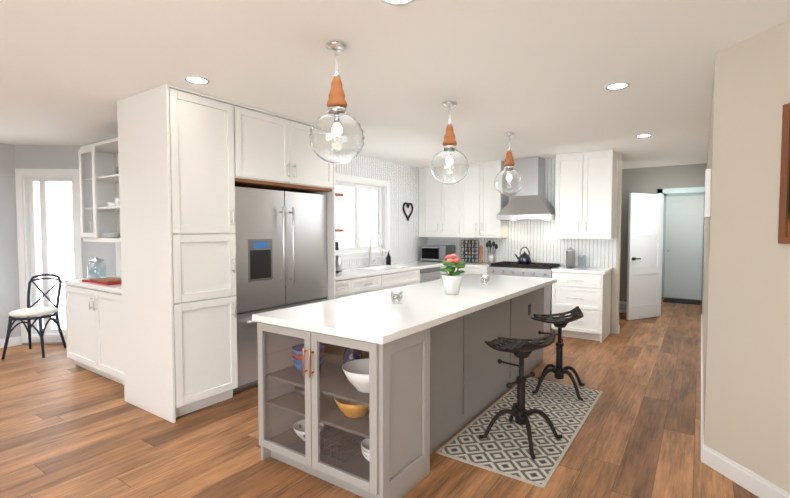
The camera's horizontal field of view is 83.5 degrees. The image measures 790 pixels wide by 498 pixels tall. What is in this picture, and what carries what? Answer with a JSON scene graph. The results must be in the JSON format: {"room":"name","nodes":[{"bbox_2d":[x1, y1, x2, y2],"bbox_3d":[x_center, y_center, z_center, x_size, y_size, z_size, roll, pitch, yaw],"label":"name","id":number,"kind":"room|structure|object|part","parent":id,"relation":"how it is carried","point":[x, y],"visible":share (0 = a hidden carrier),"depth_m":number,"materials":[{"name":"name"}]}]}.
{"room":"kitchen","nodes":[
{"label":"kitchen","id":0,"kind":"room"},
{"bbox_2d":[0,143,20,338],"bbox_3d":[-5.981,0.028,3.814,0.120,2.500,4.270,2,3,35],"label":"wall","id":1,"kind":"structure","parent":0,"point":[9,288],"depth_m":5.45,"materials":[{"name":"grey paint"}]},
{"bbox_2d":[0,336,21,347],"bbox_3d":[-5.897,1.222,3.866,0.015,0.110,4.170,2,3,35],"label":"baseboard","id":2,"kind":"structure","parent":1,"relation":"attached to","point":[14,341],"depth_m":5.50,"materials":[{"name":"white wood"}]},
{"bbox_2d":[15,145,84,343],"bbox_3d":[-4.325,-0.047,5.618,0.790,2.500,0.120,0,2,-4],"label":"wall","id":3,"kind":"structure","parent":0,"point":[46,156],"depth_m":5.51,"materials":[{"name":"grey paint"}]},
{"bbox_2d":[15,169,82,342],"bbox_3d":[-4.335,0.088,5.616,0.760,2.180,0.135,0,2,-4],"label":"patio door","id":4,"kind":"structure","parent":3,"relation":"in","point":[27,224],"depth_m":5.60,"materials":[{"name":"white"}]},
{"bbox_2d":[81,136,117,277],"bbox_3d":[-2.898,-0.019,4.945,2.420,2.500,0.120,2,3,35],"label":"wall","id":5,"kind":"structure","parent":0,"point":[105,252],"depth_m":5.31,"materials":[{"name":"grey paint"}]},
{"bbox_2d":[237,103,334,191],"bbox_3d":[-1.303,-0.936,4.386,0.765,0.618,1.200,2,3,35],"label":"upper cabinet","id":6,"kind":"object","parent":5,"relation":"attached to","point":[275,152],"depth_m":4.08,"materials":[{"name":"white wood"}]},
{"bbox_2d":[0,297,758,497],"bbox_3d":[1.127,1.293,4.681,11.400,0.100,13.900,2,3,35],"label":"floor","id":7,"kind":"structure","parent":0,"point":[69,428],"depth_m":3.03,"materials":[{"name":"brown wood"}]},
{"bbox_2d":[1,274,66,359],"bbox_3d":[-4.202,0.768,5.157,0.619,0.916,0.621,2,3,35],"label":"dining chair","id":8,"kind":"object","parent":7,"relation":"on","point":[28,313],"visible":1,"depth_m":5.14,"materials":[{"name":"black"}]},
{"bbox_2d":[8,307,57,316],"bbox_3d":[-4.202,0.729,5.149,0.450,0.055,0.450,2,3,35],"label":"cushion","id":9,"kind":"object","parent":8,"relation":"on","point":[29,311],"depth_m":5.06,"materials":[{"name":"white fabric"}]},
{"bbox_2d":[62,137,123,384],"bbox_3d":[-2.733,0.088,4.411,1.525,2.330,0.556,2,3,35],"label":"hutch","id":10,"kind":"object","parent":7,"relation":"on","point":[94,329],"visible":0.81,"depth_m":4.51,"materials":[{"name":"white wood"}]},
{"bbox_2d":[82,167,121,284],"bbox_3d":[-2.918,-0.258,4.559,0.784,1.168,0.440,2,3,35],"label":"dishes","id":11,"kind":"object","parent":10,"relation":"in","point":[107,281],"visible":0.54,"depth_m":4.63,"materials":[{"name":"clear glass"}]},
{"bbox_2d":[117,84,237,422],"bbox_3d":[-1.806,0.034,3.697,0.767,2.498,0.570,2,3,35],"label":"tall cabinet","id":12,"kind":"object","parent":7,"relation":"on","point":[189,161],"depth_m":3.46,"materials":[{"name":"white wood"}]},
{"bbox_2d":[233,186,327,394],"bbox_3d":[-1.308,0.344,4.448,0.738,1.815,1.170,2,3,35],"label":"fridge","id":13,"kind":"object","parent":7,"relation":"on","point":[281,249],"visible":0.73,"depth_m":4.14,"materials":[{"name":"grey metal"}]},
{"bbox_2d":[325,276,356,299],"bbox_3d":[-0.870,0.780,5.214,0.617,0.880,0.488,2,3,35],"label":"base cabinet","id":14,"kind":"object","parent":7,"relation":"on","point":[336,289],"depth_m":5.05,"materials":[{"name":"white wood"}]},
{"bbox_2d":[327,260,442,279],"bbox_3d":[-0.084,0.274,6.327,0.630,0.040,3.245,2,3,35],"label":"countertop","id":15,"kind":"structure","parent":14,"relation":"on","point":[331,275],"depth_m":5.92,"materials":[{"name":"white stone"}]},
{"bbox_2d":[335,242,338,272],"bbox_3d":[-0.823,0.103,5.348,0.220,0.380,0.216,2,3,35],"label":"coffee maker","id":16,"kind":"object","parent":15,"relation":"on","point":[336,245],"visible":0.04,"depth_m":5.33,"materials":[{"name":"black"}]},
{"bbox_2d":[335,255,341,271],"bbox_3d":[-0.716,0.182,5.559,0.100,0.205,0.100,2,3,35],"label":"grinder","id":17,"kind":"object","parent":15,"relation":"on","point":[338,263],"visible":0.79,"depth_m":5.52,"materials":[{"name":"silver metal"}]},
{"bbox_2d":[386,251,390,264],"bbox_3d":[-0.096,0.132,6.661,0.077,0.214,0.076,2,3,35],"label":"soap bottle","id":18,"kind":"object","parent":15,"relation":"on","point":[388,259],"visible":1,"depth_m":6.64,"materials":[{"name":"black"}]},
{"bbox_2d":[421,245,455,260],"bbox_3d":[0.722,0.071,7.439,0.460,0.270,0.407,2,3,35],"label":"toaster oven","id":19,"kind":"object","parent":15,"relation":"on","point":[434,252],"visible":0.85,"depth_m":7.29,"materials":[{"name":"silver metal"}]},
{"bbox_2d":[357,272,384,294],"bbox_3d":[-0.594,0.764,5.612,0.617,0.880,0.721,2,3,35],"label":"base cabinet","id":20,"kind":"object","parent":7,"relation":"on","point":[365,284],"depth_m":5.50,"materials":[{"name":"white wood"}]},
{"bbox_2d":[385,268,416,289],"bbox_3d":[-0.171,0.739,6.222,0.617,0.880,1.008,2,3,35],"label":"base cabinet","id":21,"kind":"object","parent":7,"relation":"on","point":[409,277],"depth_m":6.05,"materials":[{"name":"white wood"}]},
{"bbox_2d":[252,282,555,497],"bbox_3d":[0.411,0.842,3.743,0.966,0.880,3.166,2,3,35],"label":"kitchen island","id":22,"kind":"object","parent":7,"relation":"on","point":[439,375],"depth_m":2.61,"materials":[{"name":"grey wood"}]},
{"bbox_2d":[291,343,304,372],"label":"bowls","id":23,"kind":"object","parent":22,"relation":"in","point":[298,357],"depth_m":2.75,"materials":[{"name":"blue ceramic"}]},
{"bbox_2d":[294,386,304,400],"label":"bowl","id":24,"kind":"object","parent":22,"relation":"in","point":[299,388],"depth_m":2.75,"materials":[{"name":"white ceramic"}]},
{"bbox_2d":[319,344,324,365],"label":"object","id":25,"kind":"object","parent":22,"relation":"in","point":[321,359],"depth_m":2.78,"materials":[{"name":"blue ceramic"}]},
{"bbox_2d":[293,419,369,462],"bbox_3d":[-0.325,1.153,2.675,0.709,0.104,0.242,2,3,35],"label":"bowls","id":26,"kind":"object","parent":22,"relation":"in","point":[299,427],"depth_m":2.61,"materials":[{"name":"white ceramic"}]},
{"bbox_2d":[334,397,368,417],"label":"bowl","id":27,"kind":"object","parent":22,"relation":"in","point":[348,411],"depth_m":2.50,"materials":[{"name":"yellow ceramic"}]},
{"bbox_2d":[342,347,368,392],"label":"bowl","id":28,"kind":"object","parent":22,"relation":"in","point":[354,362],"depth_m":2.60,"materials":[{"name":"white ceramic"}]},
{"bbox_2d":[252,274,555,345],"bbox_3d":[0.431,0.387,3.744,1.000,0.052,3.170,2,3,35],"label":"island countertop","id":29,"kind":"structure","parent":22,"relation":"on","point":[425,305],"depth_m":2.93,"materials":[{"name":"white stone"}]},
{"bbox_2d":[391,291,402,303],"bbox_3d":[0.013,0.343,3.137,0.084,0.085,0.084,2,3,35],"label":"votive","id":30,"kind":"object","parent":29,"relation":"on","point":[397,296],"visible":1,"depth_m":3.11,"materials":[{"name":"clear glass"}]},
{"bbox_2d":[440,253,465,294],"bbox_3d":[0.473,0.199,3.610,0.257,0.333,0.267,2,3,35],"label":"flower pot","id":31,"kind":"object","parent":29,"relation":"on","point":[452,279],"visible":1,"depth_m":3.56,"materials":[{"name":"white ceramic"}]},
{"bbox_2d":[480,275,488,284],"bbox_3d":[0.862,0.297,4.239,0.084,0.085,0.084,2,3,35],"label":"votive","id":32,"kind":"object","parent":29,"relation":"on","point":[483,280],"visible":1,"depth_m":4.21,"materials":[{"name":"clear glass"}]},
{"bbox_2d":[417,264,444,283],"bbox_3d":[0.310,0.712,6.859,0.683,0.880,0.713,2,3,35],"label":"base cabinet","id":33,"kind":"object","parent":7,"relation":"on","point":[423,274],"depth_m":6.67,"materials":[{"name":"white wood"}]},
{"bbox_2d":[462,261,490,267],"bbox_3d":[1.226,0.246,6.997,0.760,0.040,0.650,2,3,35],"label":"countertop","id":34,"kind":"structure","parent":33,"relation":"on","point":[468,265],"depth_m":6.70,"materials":[{"name":"white stone"}]},
{"bbox_2d":[461,240,478,262],"bbox_3d":[1.222,0.033,7.229,0.248,0.364,0.160,2,3,35],"label":"rack","id":35,"kind":"object","parent":34,"relation":"on","point":[468,251],"visible":1,"depth_m":7.19,"materials":[{"name":"black metal"}]},
{"bbox_2d":[479,246,482,262],"bbox_3d":[1.387,0.082,7.117,0.062,0.275,0.064,2,3,35],"label":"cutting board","id":36,"kind":"object","parent":34,"relation":"on","point":[481,254],"visible":1,"depth_m":7.09,"materials":[{"name":"brown wood"}]},
{"bbox_2d":[486,240,497,263],"bbox_3d":[1.519,0.043,6.956,0.161,0.367,0.152,2,3,35],"label":"utensil crock","id":37,"kind":"object","parent":34,"relation":"on","point":[490,256],"visible":0.98,"depth_m":6.91,"materials":[{"name":"silver metal"}]},
{"bbox_2d":[445,266,486,274],"bbox_3d":[1.208,0.705,7.017,0.790,0.880,0.660,2,3,35],"label":"base cabinet","id":38,"kind":"object","parent":7,"relation":"on","point":[467,270],"depth_m":6.66,"materials":[{"name":"white wood"}]},
{"bbox_2d":[436,377,602,487],"bbox_3d":[1.058,1.292,3.396,0.690,0.008,1.790,2,3,35],"label":"rug","id":39,"kind":"object","parent":7,"relation":"on","point":[502,448],"visible":0.86,"depth_m":3.09,"materials":[{"name":"grey fabric"}]},
{"bbox_2d":[479,331,562,458],"bbox_3d":[0.854,0.932,3.019,0.491,0.738,0.486,2,3,35],"label":"stool","id":40,"kind":"object","parent":39,"relation":"on","point":[521,349],"visible":1,"depth_m":3.01,"materials":[{"name":"grey metal"}]},
{"bbox_3d":[0.832,0.626,3.012,0.449,0.125,0.470,2,3,35],"label":"seat","id":41,"kind":"part","parent":40,"relation":"part of","materials":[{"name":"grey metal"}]},
{"bbox_2d":[531,306,584,400],"bbox_3d":[1.465,0.893,3.954,0.491,0.738,0.486,2,3,35],"label":"stool","id":42,"kind":"object","parent":39,"relation":"on","point":[560,322],"visible":0.98,"depth_m":3.93,"materials":[{"name":"grey metal"}]},
{"bbox_3d":[1.452,0.587,3.960,0.449,0.125,0.470,2,3,35],"label":"seat","id":43,"kind":"part","parent":42,"relation":"part of","materials":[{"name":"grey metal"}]},
{"bbox_2d":[487,261,562,334],"bbox_3d":[1.893,0.687,6.494,0.918,0.960,0.709,2,3,35],"label":"range","id":44,"kind":"object","parent":7,"relation":"on","point":[532,269],"visible":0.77,"depth_m":6.19,"materials":[{"name":"silver metal"}]},
{"bbox_2d":[515,247,530,263],"bbox_3d":[1.881,0.088,6.507,0.243,0.247,0.190,2,3,35],"label":"kettle","id":45,"kind":"object","parent":44,"relation":"on","point":[524,258],"visible":1,"depth_m":6.44,"materials":[{"name":"black metal"}]},
{"bbox_2d":[551,272,610,342],"bbox_3d":[2.567,0.744,6.091,0.640,0.880,0.637,2,3,35],"label":"base cabinet","id":46,"kind":"object","parent":7,"relation":"on","point":[590,291],"depth_m":5.82,"materials":[{"name":"white wood"}]},
{"bbox_2d":[553,266,612,271],"bbox_3d":[2.575,0.285,6.065,0.660,0.040,0.650,2,3,35],"label":"countertop","id":47,"kind":"structure","parent":46,"relation":"on","point":[563,268],"depth_m":5.88,"materials":[{"name":"white stone"}]},
{"bbox_2d":[566,247,574,267],"bbox_3d":[2.469,0.117,6.222,0.124,0.280,0.126,2,3,35],"label":"canister","id":48,"kind":"object","parent":47,"relation":"on","point":[570,257],"visible":1,"depth_m":6.17,"materials":[{"name":"silver metal"}]},
{"bbox_2d":[578,255,585,267],"bbox_3d":[2.619,0.171,6.194,0.094,0.175,0.094,2,3,35],"label":"canister","id":49,"kind":"object","parent":47,"relation":"on","point":[581,261],"visible":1,"depth_m":6.18,"materials":[{"name":"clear glass"}]},
{"bbox_2d":[663,298,700,304],"bbox_3d":[5.811,1.059,8.955,0.630,0.012,0.570,2,3,35],"label":"doormat","id":50,"kind":"object","parent":7,"relation":"on","point":[684,301],"visible":1,"depth_m":8.89,"materials":[{"name":"grey rubber"}]},
{"bbox_2d":[0,0,789,168],"bbox_3d":[1.127,-1.305,4.574,11.400,0.100,13.900,2,3,35],"label":"ceiling","id":51,"kind":"structure","parent":0,"point":[536,77],"depth_m":2.87,"materials":[{"name":"white paint"}]},
{"bbox_2d":[184,76,209,84],"bbox_3d":[-1.398,-1.190,3.126,0.164,0.006,0.164,2,3,35],"label":"recessed light","id":52,"kind":"object","parent":51,"relation":"in","point":[197,80],"visible":1,"depth_m":3.13,"materials":[{"name":"white plastic"}]},
{"bbox_2d":[309,41,364,163],"bbox_3d":[-0.335,-0.832,2.550,0.323,0.675,0.323,2,3,35],"label":"pendant light","id":53,"kind":"object","parent":51,"relation":"hanging from","point":[336,135],"visible":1,"depth_m":2.47,"materials":[{"name":"clear glass"}]},
{"bbox_3d":[-0.335,-0.639,2.558,0.323,0.289,0.323,2,3,35],"label":"globe","id":54,"kind":"part","parent":53,"relation":"part of","materials":[{"name":"clear glass"}]},
{"bbox_2d":[381,0,414,5],"bbox_3d":[0.013,-1.144,2.004,0.164,0.006,0.164,2,3,35],"label":"recessed light","id":55,"kind":"object","parent":51,"relation":"in","point":[397,2],"visible":1,"depth_m":2.06,"materials":[{"name":"white plastic"}]},
{"bbox_2d":[430,101,468,183],"bbox_3d":[0.456,-0.879,3.692,0.323,0.675,0.323,2,3,35],"label":"pendant light","id":56,"kind":"object","parent":51,"relation":"hanging from","point":[449,164],"visible":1,"depth_m":3.61,"materials":[{"name":"clear glass"}]},
{"bbox_3d":[0.456,-0.686,3.700,0.323,0.289,0.323,2,3,35],"label":"globe","id":57,"kind":"part","parent":56,"relation":"part of","materials":[{"name":"clear glass"}]},
{"bbox_2d":[494,132,523,194],"bbox_3d":[1.256,-0.928,4.864,0.323,0.675,0.323,2,3,35],"label":"pendant light","id":58,"kind":"object","parent":51,"relation":"hanging from","point":[509,180],"visible":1,"depth_m":4.78,"materials":[{"name":"clear glass"}]},
{"bbox_3d":[1.256,-0.735,4.872,0.323,0.289,0.323,2,3,35],"label":"globe","id":59,"kind":"part","parent":58,"relation":"part of","materials":[{"name":"clear glass"}]},
{"bbox_2d":[605,82,629,89],"bbox_3d":[1.633,-1.196,3.253,0.164,0.006,0.164,2,3,35],"label":"recessed light","id":60,"kind":"object","parent":51,"relation":"in","point":[618,86],"visible":0.98,"depth_m":3.26,"materials":[{"name":"white"}]},
{"bbox_2d":[635,134,651,137],"bbox_3d":[2.784,-1.266,4.949,0.164,0.006,0.164,2,3,35],"label":"recessed light","id":61,"kind":"object","parent":51,"relation":"in","point":[643,135],"visible":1,"depth_m":4.94,"materials":[{"name":"white plastic"}]},
{"bbox_2d":[610,153,622,333],"bbox_3d":[1.813,-0.107,7.057,3.200,2.500,0.120,2,3,35],"label":"wall","id":62,"kind":"structure","parent":0,"point":[615,294],"depth_m":6.14,"materials":[{"name":"beige paint"}]},
{"bbox_2d":[418,167,464,235],"bbox_3d":[0.835,-0.801,7.412,0.846,1.138,0.338,2,3,35],"label":"upper cabinet","id":63,"kind":"object","parent":62,"relation":"attached to","point":[441,206],"depth_m":7.28,"materials":[{"name":"white wood"}]},
{"bbox_2d":[465,160,508,235],"bbox_3d":[1.387,-0.785,7.030,0.741,1.138,0.338,2,3,35],"label":"upper cabinet","id":64,"kind":"object","parent":62,"relation":"attached to","point":[483,201],"depth_m":6.85,"materials":[{"name":"white wood"}]},
{"bbox_2d":[428,153,618,267],"bbox_3d":[1.825,-0.563,6.952,3.022,1.580,0.008,2,3,35],"label":"wall tile","id":65,"kind":"structure","parent":62,"relation":"attached to","point":[538,240],"depth_m":6.66,"materials":[{"name":"white tile"}]},
{"bbox_2d":[496,157,554,219],"bbox_3d":[1.973,-0.882,6.518,0.790,0.902,0.510,2,3,35],"label":"range hood","id":66,"kind":"object","parent":62,"relation":"attached to","point":[529,201],"visible":0.94,"depth_m":6.44,"materials":[{"name":"silver metal"}]},
{"bbox_2d":[555,150,616,235],"bbox_3d":[2.650,-0.749,6.157,0.730,1.138,0.338,2,3,35],"label":"upper cabinet","id":67,"kind":"object","parent":62,"relation":"attached to","point":[585,186],"depth_m":6.00,"materials":[{"name":"white wood"}]},
{"bbox_2d":[619,163,706,301],"bbox_3d":[3.872,-0.140,7.844,2.650,2.500,0.120,2,3,35],"label":"wall","id":68,"kind":"structure","parent":0,"point":[650,180],"depth_m":7.47,"materials":[{"name":"grey paint"}]},
{"bbox_2d":[619,301,626,311],"bbox_3d":[4.003,1.008,7.686,0.600,0.180,0.060,2,3,35],"label":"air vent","id":69,"kind":"object","parent":68,"relation":"in","point":[622,306],"visible":0.29,"depth_m":7.68,"materials":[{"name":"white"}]},
{"bbox_2d":[626,193,663,319],"bbox_3d":[4.061,0.118,7.187,0.449,2.020,0.711,2,3,35],"label":"open door","id":70,"kind":"structure","parent":68,"relation":"in","point":[645,251],"depth_m":7.16,"materials":[{"name":"white wood"}]},
{"bbox_2d":[658,187,704,295],"bbox_3d":[4.686,0.069,7.280,0.660,2.130,0.135,2,3,35],"label":"trim","id":71,"kind":"structure","parent":68,"relation":"attached to","point":[682,190],"depth_m":7.19,"materials":[{"name":"white wood"}]},
{"bbox_2d":[666,193,704,299],"bbox_3d":[5.994,-0.205,9.415,0.950,2.500,0.120,2,3,35],"label":"wall","id":72,"kind":"structure","parent":0,"point":[702,253],"depth_m":9.12,"materials":[{"name":"white"}]},
{"bbox_2d":[661,193,703,299],"bbox_3d":[6.002,-0.079,9.277,0.745,2.240,0.095,2,3,35],"label":"door leaf","id":73,"kind":"structure","parent":72,"relation":"in","point":[683,216],"depth_m":9.27,"materials":[{"name":"white wood"}]},
{"bbox_2d":[702,66,714,424],"bbox_3d":[4.214,-0.059,5.907,0.120,2.500,7.880,2,3,35],"label":"wall","id":74,"kind":"structure","parent":0,"point":[706,255],"depth_m":3.57,"materials":[{"name":"beige paint"}]},
{"bbox_2d":[701,315,703,453],"bbox_3d":[3.422,1.178,4.931,0.015,0.110,5.270,2,3,35],"label":"baseboard","id":75,"kind":"structure","parent":74,"relation":"attached to","point":[702,425],"depth_m":3.62,"materials":[{"name":"white wood"}]},
{"bbox_2d":[704,169,711,217],"bbox_3d":[2.006,-0.352,2.836,0.031,0.300,0.180,2,3,35],"label":"door chime","id":76,"kind":"object","parent":74,"relation":"attached to","point":[707,202],"visible":1,"depth_m":2.76,"materials":[{"name":"white plastic"}]},
{"bbox_2d":[704,19,789,492],"bbox_3d":[2.343,0.177,0.241,0.120,2.500,5.000,0,2,-8],"label":"wall","id":77,"kind":"structure","parent":0,"point":[747,409],"depth_m":2.44,"materials":[{"name":"beige paint"}]},
{"bbox_2d":[701,444,789,497],"bbox_3d":[2.269,1.369,0.330,0.015,0.110,4.900,0,2,-8],"label":"baseboard","id":78,"kind":"structure","parent":77,"relation":"attached to","point":[747,479],"depth_m":2.48,"materials":[{"name":"white wood"}]},
{"bbox_2d":[778,103,789,243],"bbox_3d":[2.012,-0.365,1.960,0.028,0.700,0.580,0,2,-8],"label":"picture frame","id":79,"kind":"object","parent":77,"relation":"attached to","point":[784,221],"visible":0.91,"depth_m":2.22,"materials":[{"name":"brown wood"}]},
{"bbox_3d":[-0.706,-0.067,6.108,0.140,2.500,4.550,2,3,35],"label":"wall","id":80,"kind":"structure","parent":0,"visible":0},
{"bbox_2d":[335,193,343,196],"bbox_3d":[-0.949,-0.625,5.383,0.241,0.135,0.700,2,3,35],"label":"wood shelf","id":81,"kind":"object","parent":80,"relation":"attached to","point":[339,194],"visible":0.07,"depth_m":5.55,"materials":[{"name":"brown wood"}]},
{"bbox_2d":[335,173,391,259],"bbox_3d":[-0.499,-0.442,6.333,0.190,1.150,1.340,2,3,35],"label":"kitchen window","id":82,"kind":"structure","parent":80,"relation":"in","point":[382,215],"depth_m":6.41,"materials":[{"name":"white"}]},
{"bbox_2d":[335,155,427,268],"bbox_3d":[-0.346,-0.543,6.478,0.008,1.580,3.260,2,3,35],"label":"wall tile","id":83,"kind":"structure","parent":80,"relation":"attached to","point":[406,242],"depth_m":7.03,"materials":[{"name":"white tile"}]},
{"bbox_2d":[403,202,412,220],"bbox_3d":[0.214,-0.611,7.243,0.032,0.302,0.300,2,3,35],"label":"heart","id":84,"kind":"object","parent":83,"relation":"attached to","point":[408,204],"visible":1,"depth_m":7.23,"materials":[{"name":"black metal"}]},
{"label":"outside","id":85,"kind":"structure","parent":0,"visible":0},
{"bbox_2d":[35,181,73,328],"bbox_3d":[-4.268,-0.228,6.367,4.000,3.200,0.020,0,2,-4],"label":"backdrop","id":86,"kind":"structure","parent":85,"point":[68,267],"depth_m":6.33,"materials":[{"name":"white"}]},
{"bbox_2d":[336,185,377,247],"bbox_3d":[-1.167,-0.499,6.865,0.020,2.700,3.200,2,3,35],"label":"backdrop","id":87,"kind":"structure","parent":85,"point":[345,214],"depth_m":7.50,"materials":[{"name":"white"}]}
]}

